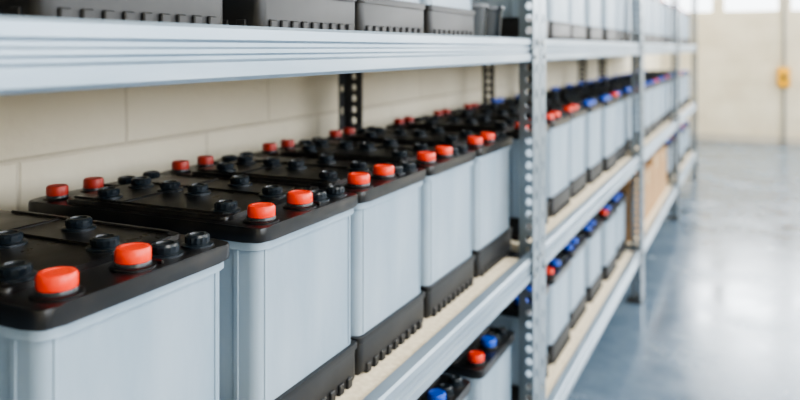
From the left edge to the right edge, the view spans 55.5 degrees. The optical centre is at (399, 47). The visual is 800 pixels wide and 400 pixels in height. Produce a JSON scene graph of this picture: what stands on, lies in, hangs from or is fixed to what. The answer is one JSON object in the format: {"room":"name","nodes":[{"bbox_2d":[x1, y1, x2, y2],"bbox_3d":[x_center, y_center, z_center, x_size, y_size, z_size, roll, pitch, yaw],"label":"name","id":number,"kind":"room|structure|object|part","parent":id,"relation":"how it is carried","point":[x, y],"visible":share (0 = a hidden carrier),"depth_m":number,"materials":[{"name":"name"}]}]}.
{"room":"battery storage room","nodes":[
{"label":"battery storage room","id":0,"kind":"room"},
{"bbox_2d":[0,54,660,210],"bbox_3d":[0.580,-0.460,3.675,0.200,2.900,10.750,0,0,25],"label":"wall","id":1,"kind":"structure","parent":0,"point":[61,137],"depth_m":1.39,"materials":[{"name":"brick"}]},
{"bbox_2d":[566,140,799,399],"bbox_3d":[2.723,1.040,2.674,4.930,0.100,10.750,0,0,25],"label":"floor","id":2,"kind":"structure","parent":0,"point":[718,317],"depth_m":3.03,"materials":[{"name":"concrete"}]},
{"bbox_2d":[0,0,539,399],"bbox_3d":[-0.252,-0.110,0.940,0.462,2.200,1.568,0,0,25],"label":"storage rack","id":3,"kind":"object","parent":2,"relation":"on","point":[38,54],"visible":0.63,"depth_m":0.87,"materials":[{"name":"metal"}]},
{"bbox_2d":[0,0,221,24],"bbox_3d":[-0.362,-0.144,0.699,0.343,0.255,0.215,0,0,25],"label":"battery","id":4,"kind":"object","parent":3,"relation":"on","point":[171,11],"visible":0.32,"depth_m":0.60,"materials":[{"name":"black plastic"}]},
{"bbox_2d":[0,210,229,399],"bbox_3d":[-0.358,0.293,0.697,0.343,0.255,0.215,0,0,25],"label":"battery","id":5,"kind":"object","parent":3,"relation":"on","point":[90,309],"visible":1,"depth_m":0.62,"materials":[{"name":"black plastic"}]},
{"bbox_2d":[28,171,357,399],"bbox_3d":[-0.251,0.293,0.937,0.343,0.255,0.215,0,0,25],"label":"battery","id":6,"kind":"object","parent":3,"relation":"on","point":[284,281],"visible":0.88,"depth_m":0.85,"materials":[{"name":"black plastic"}]},
{"bbox_2d":[222,0,356,30],"bbox_3d":[-0.251,-0.144,0.937,0.343,0.255,0.215,0,0,25],"label":"battery","id":7,"kind":"object","parent":3,"relation":"on","point":[309,14],"visible":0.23,"depth_m":0.82,"materials":[{"name":"black plastic"}]},
{"bbox_2d":[160,151,425,374],"bbox_3d":[-0.158,0.293,1.135,0.343,0.255,0.215,0,0,25],"label":"battery","id":8,"kind":"object","parent":3,"relation":"on","point":[387,299],"visible":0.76,"depth_m":1.06,"materials":[{"name":"black plastic"}]},
{"bbox_3d":[-0.113,-0.112,1.723,0.043,2.196,0.031,0,0,25],"label":"post","id":9,"kind":"part","parent":3,"relation":"part of","materials":[{"name":"metal"}]},
{"bbox_2d":[253,137,475,317],"bbox_3d":[-0.061,0.293,1.342,0.343,0.255,0.215,0,0,25],"label":"battery","id":10,"kind":"object","parent":3,"relation":"on","point":[446,258],"visible":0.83,"depth_m":1.27,"materials":[{"name":"black plastic"}]},
{"bbox_2d":[355,0,424,33],"bbox_3d":[-0.158,-0.144,1.135,0.343,0.255,0.215,0,0,25],"label":"battery","id":11,"kind":"object","parent":3,"relation":"on","point":[401,16],"visible":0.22,"depth_m":1.05,"materials":[{"name":"black plastic"}]},
{"bbox_2d":[324,126,512,277],"bbox_3d":[0.036,0.293,1.550,0.343,0.255,0.215,0,0,25],"label":"battery","id":12,"kind":"object","parent":3,"relation":"on","point":[491,231],"visible":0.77,"depth_m":1.48,"materials":[{"name":"black plastic"}]},
{"bbox_2d":[417,374,470,399],"bbox_3d":[-0.076,0.671,1.284,0.343,0.234,0.215,0,0,25],"label":"battery","id":13,"kind":"object","parent":3,"relation":"on","point":[445,387],"visible":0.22,"depth_m":1.27,"materials":[{"name":"black plastic"}]},
{"bbox_2d":[420,0,474,35],"bbox_3d":[-0.061,-0.144,1.342,0.343,0.255,0.215,0,0,25],"label":"battery","id":14,"kind":"object","parent":3,"relation":"on","point":[447,17],"visible":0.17,"depth_m":1.25,"materials":[{"name":"black plastic"}]},
{"bbox_2d":[442,326,514,399],"bbox_3d":[0.034,0.671,1.511,0.343,0.234,0.215,0,0,25],"label":"battery","id":15,"kind":"object","parent":3,"relation":"on","point":[486,362],"visible":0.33,"depth_m":1.43,"materials":[{"name":"black plastic"}]},
{"bbox_2d":[471,3,487,35],"bbox_3d":[0.124,-0.051,1.460,0.090,0.068,0.090,0,0,25],"label":"plastic tub","id":16,"kind":"object","parent":3,"relation":"on","point":[480,9],"visible":0.27,"depth_m":1.43,"materials":[{"name":"black plastic"}]},
{"bbox_2d":[485,5,503,36],"bbox_3d":[0.167,-0.051,1.550,0.090,0.068,0.090,0,0,25],"label":"plastic tub","id":17,"kind":"object","parent":3,"relation":"on","point":[493,13],"visible":0.35,"depth_m":1.52,"materials":[{"name":"black plastic"}]},
{"bbox_3d":[0.256,-0.112,1.541,0.043,2.196,0.049,0,0,25],"label":"post","id":18,"kind":"part","parent":3,"relation":"part of","materials":[{"name":"metal"}]},
{"bbox_2d":[351,0,643,399],"bbox_3d":[0.412,-0.110,2.363,0.464,2.200,1.568,0,0,25],"label":"storage rack","id":19,"kind":"object","parent":2,"relation":"on","point":[560,229],"visible":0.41,"depth_m":2.12,"materials":[{"name":"metal"}]},
{"bbox_3d":[-0.099,-0.112,1.753,0.043,2.196,0.031,0,0,25],"label":"post","id":20,"kind":"part","parent":19,"relation":"part of","materials":[{"name":"metal"}]},
{"bbox_2d":[386,115,549,240],"bbox_3d":[0.165,0.293,1.816,0.343,0.255,0.215,0,0,25],"label":"battery","id":21,"kind":"object","parent":19,"relation":"on","point":[510,126],"visible":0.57,"depth_m":1.70,"materials":[{"name":"black plastic"}]},
{"bbox_3d":[0.311,-0.112,2.636,0.043,2.196,0.031,0,0,25],"label":"post","id":22,"kind":"part","parent":19,"relation":"part of","materials":[{"name":"metal"}]},
{"bbox_2d":[432,108,571,217],"bbox_3d":[0.269,0.293,2.045,0.343,0.255,0.215,0,0,25],"label":"battery","id":23,"kind":"object","parent":19,"relation":"on","point":[558,186],"visible":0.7,"depth_m":1.97,"materials":[{"name":"black plastic"}]},
{"bbox_2d":[471,0,548,38],"bbox_3d":[0.165,-0.144,1.816,0.343,0.255,0.215,0,0,25],"label":"battery","id":24,"kind":"object","parent":19,"relation":"on","point":[510,15],"visible":0.11,"depth_m":1.67,"materials":[{"name":"black plastic"}]},
{"bbox_2d":[488,284,549,399],"bbox_3d":[0.165,0.671,1.816,0.343,0.234,0.215,0,0,25],"label":"battery","id":25,"kind":"object","parent":19,"relation":"on","point":[508,317],"visible":0.04,"depth_m":1.67,"materials":[{"name":"black plastic"}]},
{"bbox_2d":[463,102,587,198],"bbox_3d":[0.369,0.293,2.276,0.343,0.255,0.215,0,0,25],"label":"battery","id":26,"kind":"object","parent":19,"relation":"on","point":[577,172],"visible":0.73,"depth_m":2.21,"materials":[{"name":"black plastic"}]},
{"bbox_3d":[0.552,-0.112,3.146,0.043,2.196,0.031,0,0,25],"label":"post","id":27,"kind":"part","parent":19,"relation":"part of","materials":[{"name":"metal"}]},
{"bbox_3d":[0.277,-0.112,1.587,0.043,2.196,0.049,0,0,25],"label":"post","id":28,"kind":"part","parent":19,"relation":"part of","materials":[{"name":"metal"}]},
{"bbox_2d":[507,251,571,364],"bbox_3d":[0.269,0.671,2.045,0.343,0.234,0.215,0,0,25],"label":"battery","id":29,"kind":"object","parent":19,"relation":"on","point":[557,269],"visible":0.23,"depth_m":1.95,"materials":[{"name":"black plastic"}]},
{"bbox_2d":[489,97,603,183],"bbox_3d":[0.478,0.293,2.502,0.343,0.255,0.215,0,0,25],"label":"battery","id":30,"kind":"object","parent":19,"relation":"on","point":[593,161],"visible":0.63,"depth_m":2.41,"materials":[{"name":"black plastic"}]},
{"bbox_2d":[547,0,570,39],"bbox_3d":[0.269,-0.144,2.045,0.343,0.255,0.215,0,0,25],"label":"battery","id":31,"kind":"object","parent":19,"relation":"on","point":[559,25],"visible":0.14,"depth_m":1.95,"materials":[{"name":"black plastic"}]},
{"bbox_2d":[513,93,617,172],"bbox_3d":[0.591,0.293,2.728,0.343,0.255,0.215,0,0,25],"label":"battery","id":32,"kind":"object","parent":19,"relation":"on","point":[609,152],"visible":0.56,"depth_m":2.62,"materials":[{"name":"black plastic"}]},
{"bbox_2d":[555,234,587,329],"bbox_3d":[0.369,0.671,2.276,0.343,0.234,0.215,0,0,25],"label":"battery","id":33,"kind":"object","parent":19,"relation":"on","point":[574,249],"visible":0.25,"depth_m":2.18,"materials":[{"name":"black plastic"}]},
{"bbox_2d":[569,0,586,40],"bbox_3d":[0.369,-0.144,2.276,0.343,0.255,0.215,0,0,25],"label":"battery","id":34,"kind":"object","parent":19,"relation":"on","point":[578,28],"visible":0.16,"depth_m":2.19,"materials":[{"name":"black plastic"}]},
{"bbox_2d":[542,90,626,161],"bbox_3d":[0.693,0.293,2.958,0.343,0.255,0.215,0,0,25],"label":"battery","id":35,"kind":"object","parent":19,"relation":"on","point":[621,143],"visible":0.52,"depth_m":2.89,"materials":[{"name":"black plastic"}]},
{"bbox_2d":[575,217,603,302],"bbox_3d":[0.478,0.671,2.502,0.343,0.234,0.215,0,0,25],"label":"battery","id":36,"kind":"object","parent":19,"relation":"on","point":[592,228],"visible":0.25,"depth_m":2.39,"materials":[{"name":"black plastic"}]},
{"bbox_2d":[585,0,602,40],"bbox_3d":[0.478,-0.144,2.502,0.343,0.255,0.215,0,0,25],"label":"battery","id":37,"kind":"object","parent":19,"relation":"on","point":[592,7],"visible":0.17,"depth_m":2.40,"materials":[{"name":"black plastic"}]},
{"bbox_2d":[591,203,617,280],"bbox_3d":[0.591,0.671,2.728,0.343,0.234,0.215,0,0,25],"label":"battery","id":38,"kind":"object","parent":19,"relation":"on","point":[607,213],"visible":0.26,"depth_m":2.60,"materials":[{"name":"black plastic"}]},
{"bbox_2d":[601,0,617,41],"bbox_3d":[0.591,-0.144,2.728,0.343,0.255,0.215,0,0,25],"label":"battery","id":39,"kind":"object","parent":19,"relation":"on","point":[608,7],"visible":0.15,"depth_m":2.60,"materials":[{"name":"black plastic"}]},
{"bbox_2d":[605,191,626,260],"bbox_3d":[0.693,0.671,2.958,0.343,0.234,0.215,0,0,25],"label":"battery","id":40,"kind":"object","parent":19,"relation":"on","point":[619,198],"visible":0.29,"depth_m":2.87,"materials":[{"name":"black plastic"}]},
{"bbox_2d":[616,0,626,41],"bbox_3d":[0.693,-0.144,2.958,0.343,0.255,0.215,0,0,25],"label":"battery","id":41,"kind":"object","parent":19,"relation":"on","point":[620,4],"visible":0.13,"depth_m":2.87,"materials":[{"name":"grey plastic"}]},
{"bbox_3d":[0.920,-0.112,2.964,0.043,2.196,0.049,0,0,25],"label":"post","id":42,"kind":"part","parent":19,"relation":"part of","materials":[{"name":"metal"}]},
{"bbox_2d":[578,0,679,299],"bbox_3d":[1.076,-0.110,3.785,0.464,2.200,1.568,0,0,25],"label":"storage rack","id":43,"kind":"object","parent":2,"relation":"on","point":[656,139],"visible":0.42,"depth_m":4.04,"materials":[{"name":"metal"}]},
{"bbox_3d":[0.976,-0.112,4.058,0.043,2.196,0.031,0,0,25],"label":"post","id":44,"kind":"part","parent":43,"relation":"part of","materials":[{"name":"metal"}]},
{"bbox_2d":[549,86,636,151],"bbox_3d":[0.820,0.293,3.242,0.343,0.255,0.215,0,0,25],"label":"battery","id":45,"kind":"object","parent":43,"relation":"on","point":[627,91],"visible":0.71,"depth_m":3.13,"materials":[{"name":"black plastic"}]},
{"bbox_3d":[1.216,-0.112,4.568,0.043,2.196,0.031,0,0,25],"label":"post","id":46,"kind":"part","parent":43,"relation":"part of","materials":[{"name":"metal"}]},
{"bbox_2d":[565,84,645,142],"bbox_3d":[0.929,0.293,3.469,0.343,0.255,0.215,0,0,25],"label":"battery","id":47,"kind":"object","parent":43,"relation":"on","point":[568,85],"visible":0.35,"depth_m":3.43,"materials":[{"name":"black plastic"}]},
{"bbox_2d":[577,82,651,137],"bbox_3d":[1.036,0.293,3.697,0.343,0.255,0.215,0,0,25],"label":"battery","id":48,"kind":"object","parent":43,"relation":"on","point":[647,95],"visible":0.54,"depth_m":3.63,"materials":[{"name":"black plastic"}]},
{"bbox_2d":[587,80,658,132],"bbox_3d":[1.144,0.293,3.924,0.343,0.255,0.215,0,0,25],"label":"battery","id":49,"kind":"object","parent":43,"relation":"on","point":[654,121],"visible":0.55,"depth_m":3.84,"materials":[{"name":"black plastic"}]},
{"bbox_2d":[616,172,638,241],"bbox_3d":[0.852,0.666,3.288,0.341,0.243,0.300,0,0,25],"label":"cardboard box","id":50,"kind":"object","parent":43,"relation":"on","point":[626,188],"visible":0.03,"depth_m":3.09,"materials":[{"name":"beige cardboard"}]},
{"bbox_2d":[596,78,663,127],"bbox_3d":[1.249,0.293,4.153,0.343,0.255,0.215,0,0,25],"label":"battery","id":51,"kind":"object","parent":43,"relation":"on","point":[659,89],"visible":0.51,"depth_m":4.08,"materials":[{"name":"black plastic"}]},
{"bbox_2d":[625,0,636,42],"bbox_3d":[0.820,-0.144,3.242,0.343,0.255,0.215,0,0,25],"label":"battery","id":52,"kind":"object","parent":43,"relation":"on","point":[628,2],"visible":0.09,"depth_m":3.09,"materials":[{"name":"grey plastic"}]},
{"bbox_2d":[605,77,667,123],"bbox_3d":[1.356,0.293,4.381,0.343,0.255,0.215,0,0,25],"label":"battery","id":53,"kind":"object","parent":43,"relation":"on","point":[664,87],"visible":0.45,"depth_m":4.30,"materials":[{"name":"black plastic"}]},
{"bbox_3d":[0.942,-0.112,3.010,0.043,2.196,0.049,0,0,25],"label":"post","id":54,"kind":"part","parent":43,"relation":"part of","materials":[{"name":"metal"}]},
{"bbox_2d":[636,0,644,42],"bbox_3d":[0.929,-0.144,3.469,0.343,0.255,0.215,0,0,25],"label":"battery","id":55,"kind":"object","parent":43,"relation":"on","point":[637,6],"visible":0.03,"depth_m":3.31,"materials":[{"name":"grey plastic"}]},
{"bbox_2d":[644,164,651,222],"bbox_3d":[0.987,0.676,3.601,0.361,0.223,0.340,0,0,25],"label":"cardboard box","id":56,"kind":"object","parent":43,"relation":"on","point":[647,168],"visible":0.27,"depth_m":3.54,"materials":[{"name":"beige cardboard"}]},
{"bbox_2d":[644,0,651,42],"bbox_3d":[1.036,-0.144,3.697,0.343,0.255,0.215,0,0,25],"label":"battery","id":57,"kind":"object","parent":43,"relation":"on","point":[647,3],"visible":0.11,"depth_m":3.60,"materials":[{"name":"grey plastic"}]},
{"bbox_2d":[645,151,658,209],"bbox_3d":[1.140,0.661,3.893,0.331,0.253,0.280,0,0,25],"label":"cardboard box","id":58,"kind":"object","parent":43,"relation":"on","point":[653,160],"visible":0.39,"depth_m":3.79,"materials":[{"name":"beige cardboard"}]},
{"bbox_2d":[651,0,658,43],"bbox_3d":[1.144,-0.144,3.924,0.343,0.255,0.215,0,0,25],"label":"battery","id":59,"kind":"object","parent":43,"relation":"on","point":[654,3],"visible":0.17,"depth_m":3.83,"materials":[{"name":"grey plastic"}]},
{"bbox_2d":[657,0,662,43],"bbox_3d":[1.249,-0.144,4.153,0.343,0.255,0.215,0,0,25],"label":"battery","id":60,"kind":"object","parent":43,"relation":"on","point":[660,3],"visible":0.13,"depth_m":4.05,"materials":[{"name":"grey plastic"}]},
{"bbox_2d":[656,145,665,198],"bbox_3d":[1.268,0.666,4.192,0.351,0.243,0.330,0,0,25],"label":"cardboard box","id":61,"kind":"object","parent":43,"relation":"on","point":[662,149],"visible":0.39,"depth_m":4.08,"materials":[{"name":"beige cardboard"}]},
{"bbox_2d":[661,0,667,43],"bbox_3d":[1.356,-0.144,4.381,0.343,0.255,0.215,0,0,25],"label":"battery","id":62,"kind":"object","parent":43,"relation":"on","point":[665,5],"visible":0.12,"depth_m":4.27,"materials":[{"name":"grey plastic"}]},
{"bbox_3d":[1.585,-0.112,4.386,0.043,2.196,0.049,0,0,25],"label":"post","id":63,"kind":"part","parent":43,"relation":"part of","materials":[{"name":"metal"}]},
{"bbox_2d":[602,0,697,217],"bbox_3d":[1.741,-0.110,5.207,0.462,2.200,1.568,0,0,25],"label":"storage rack","id":64,"kind":"object","parent":2,"relation":"on","point":[688,163],"visible":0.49,"depth_m":5.70,"materials":[{"name":"metal"}]},
{"bbox_3d":[1.881,-0.112,5.991,0.043,2.196,0.031,0,0,25],"label":"post","id":65,"kind":"part","parent":64,"relation":"part of","materials":[{"name":"metal"}]},
{"bbox_2d":[613,75,670,118],"bbox_3d":[1.485,0.293,4.664,0.343,0.255,0.215,0,0,25],"label":"battery","id":66,"kind":"object","parent":64,"relation":"on","point":[668,77],"visible":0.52,"depth_m":4.55,"materials":[{"name":"black plastic"}]},
{"bbox_2d":[621,74,675,115],"bbox_3d":[1.597,0.293,4.890,0.343,0.255,0.215,0,0,25],"label":"battery","id":67,"kind":"object","parent":64,"relation":"on","point":[622,75],"visible":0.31,"depth_m":4.83,"materials":[{"name":"black plastic"}]},
{"bbox_2d":[626,72,680,110],"bbox_3d":[1.702,0.293,5.119,0.343,0.255,0.215,0,0,25],"label":"battery","id":68,"kind":"object","parent":64,"relation":"on","point":[655,73],"visible":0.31,"depth_m":5.10,"materials":[{"name":"black plastic"}]},
{"bbox_2d":[636,71,684,109],"bbox_3d":[1.814,0.293,5.344,0.343,0.255,0.215,0,0,25],"label":"battery","id":69,"kind":"object","parent":64,"relation":"on","point":[682,100],"visible":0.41,"depth_m":5.25,"materials":[{"name":"black plastic"}]},
{"bbox_2d":[637,70,686,105],"bbox_3d":[1.913,0.293,5.575,0.343,0.255,0.215,0,0,25],"label":"battery","id":70,"kind":"object","parent":64,"relation":"on","point":[664,71],"visible":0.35,"depth_m":5.51,"materials":[{"name":"black plastic"}]},
{"bbox_2d":[662,139,670,180],"bbox_3d":[1.485,0.671,4.664,0.343,0.234,0.215,0,0,25],"label":"battery","id":71,"kind":"object","parent":64,"relation":"on","point":[667,142],"visible":0.17,"depth_m":4.51,"materials":[{"name":"black plastic"}]},
{"bbox_2d":[644,70,690,104],"bbox_3d":[2.027,0.293,5.800,0.343,0.255,0.215,0,0,25],"label":"battery","id":72,"kind":"object","parent":64,"relation":"on","point":[686,71],"visible":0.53,"depth_m":5.69,"materials":[{"name":"black plastic"}]},
{"bbox_2d":[666,2,670,43],"bbox_3d":[1.485,-0.144,4.664,0.343,0.255,0.215,0,0,25],"label":"battery","id":73,"kind":"object","parent":64,"relation":"on","point":[668,3],"visible":0.11,"depth_m":4.52,"materials":[{"name":"grey plastic"}]},
{"bbox_2d":[668,136,675,172],"bbox_3d":[1.597,0.671,4.890,0.343,0.234,0.215,0,0,25],"label":"battery","id":74,"kind":"object","parent":64,"relation":"on","point":[670,136],"visible":0.09,"depth_m":4.77,"materials":[{"name":"black plastic"}]},
{"bbox_2d":[674,6,675,42],"bbox_3d":[1.597,-0.144,4.890,0.343,0.255,0.215,0,0,25],"label":"battery","id":75,"kind":"object","parent":64,"relation":"on","point":[674,6],"visible":0.06,"depth_m":4.77,"materials":[{"name":"grey plastic"}]},
{"bbox_3d":[1.606,-0.112,4.432,0.043,2.196,0.049,0,0,25],"label":"post","id":76,"kind":"part","parent":64,"relation":"part of","materials":[{"name":"metal"}]},
{"bbox_2d":[680,127,684,162],"bbox_3d":[1.814,0.671,5.344,0.343,0.234,0.215,0,0,25],"label":"battery","id":77,"kind":"object","parent":64,"relation":"on","point":[682,153],"visible":0.17,"depth_m":5.22,"materials":[{"name":"black plastic"}]},
{"bbox_2d":[680,8,684,44],"bbox_3d":[1.814,-0.144,5.344,0.343,0.255,0.215,0,0,25],"label":"battery","id":78,"kind":"object","parent":64,"relation":"on","point":[682,13],"visible":0.11,"depth_m":5.20,"materials":[{"name":"black plastic"}]},
{"bbox_2d":[680,124,686,156],"bbox_3d":[1.913,0.671,5.575,0.343,0.234,0.215,0,0,25],"label":"battery","id":79,"kind":"object","parent":64,"relation":"on","point":[684,126],"visible":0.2,"depth_m":5.50,"materials":[{"name":"black plastic"}]},
{"bbox_2d":[683,10,686,44],"bbox_3d":[1.913,-0.144,5.575,0.343,0.255,0.215,0,0,25],"label":"battery","id":80,"kind":"object","parent":64,"relation":"on","point":[685,14],"visible":0.03,"depth_m":5.51,"materials":[{"name":"black plastic"}]},
{"bbox_2d":[682,121,690,153],"bbox_3d":[2.027,0.671,5.800,0.343,0.234,0.215,0,0,25],"label":"battery","id":81,"kind":"object","parent":64,"relation":"on","point":[686,123],"visible":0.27,"depth_m":5.66,"materials":[{"name":"black plastic"}]},
{"bbox_2d":[685,12,690,44],"bbox_3d":[2.027,-0.144,5.800,0.343,0.255,0.215,0,0,25],"label":"battery","id":82,"kind":"object","parent":64,"relation":"on","point":[688,16],"visible":0.13,"depth_m":5.66,"materials":[{"name":"black plastic"}]},
{"bbox_3d":[2.249,-0.112,5.809,0.043,2.196,0.049,0,0,25],"label":"post","id":83,"kind":"part","parent":64,"relation":"part of","materials":[{"name":"metal"}]},
{"bbox_2d":[661,0,799,136],"bbox_3d":[4.955,-0.460,7.453,4.530,2.900,0.200,0,0,25],"label":"wall","id":84,"kind":"structure","parent":0,"point":[740,54],"depth_m":7.97,"materials":[{"name":"paint"}]},
{"bbox_2d":[688,0,713,12],"bbox_3d":[3.143,-0.912,8.300,0.530,1.075,0.040,0,0,25],"label":"window","id":85,"kind":"structure","parent":84,"relation":"in","point":[712,11],"depth_m":8.18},
{"bbox_2d":[690,132,799,144],"bbox_3d":[4.910,0.950,7.357,4.530,0.080,0.012,0,0,25],"label":"baseboard","id":86,"kind":"structure","parent":84,"relation":"attached to","point":[700,136],"depth_m":7.95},
{"bbox_2d":[723,0,779,12],"bbox_3d":[3.712,-0.912,8.034,0.545,1.075,0.040,0,0,25],"label":"window","id":87,"kind":"structure","parent":84,"relation":"in","point":[778,10],"depth_m":7.99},
{"bbox_2d":[777,0,789,144],"bbox_3d":[3.926,-0.460,7.774,0.115,2.900,0.086,0,0,25],"label":"conduit","id":88,"kind":"object","parent":84,"relation":"attached to","point":[783,73],"visible":1,"depth_m":7.77,"materials":[{"name":"grey metal"}]},
{"bbox_2d":[790,0,799,10],"bbox_3d":[4.287,-0.912,7.766,0.545,1.075,0.040,0,0,25],"label":"window","id":89,"kind":"structure","parent":84,"relation":"in","point":[790,0],"depth_m":7.86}
]}

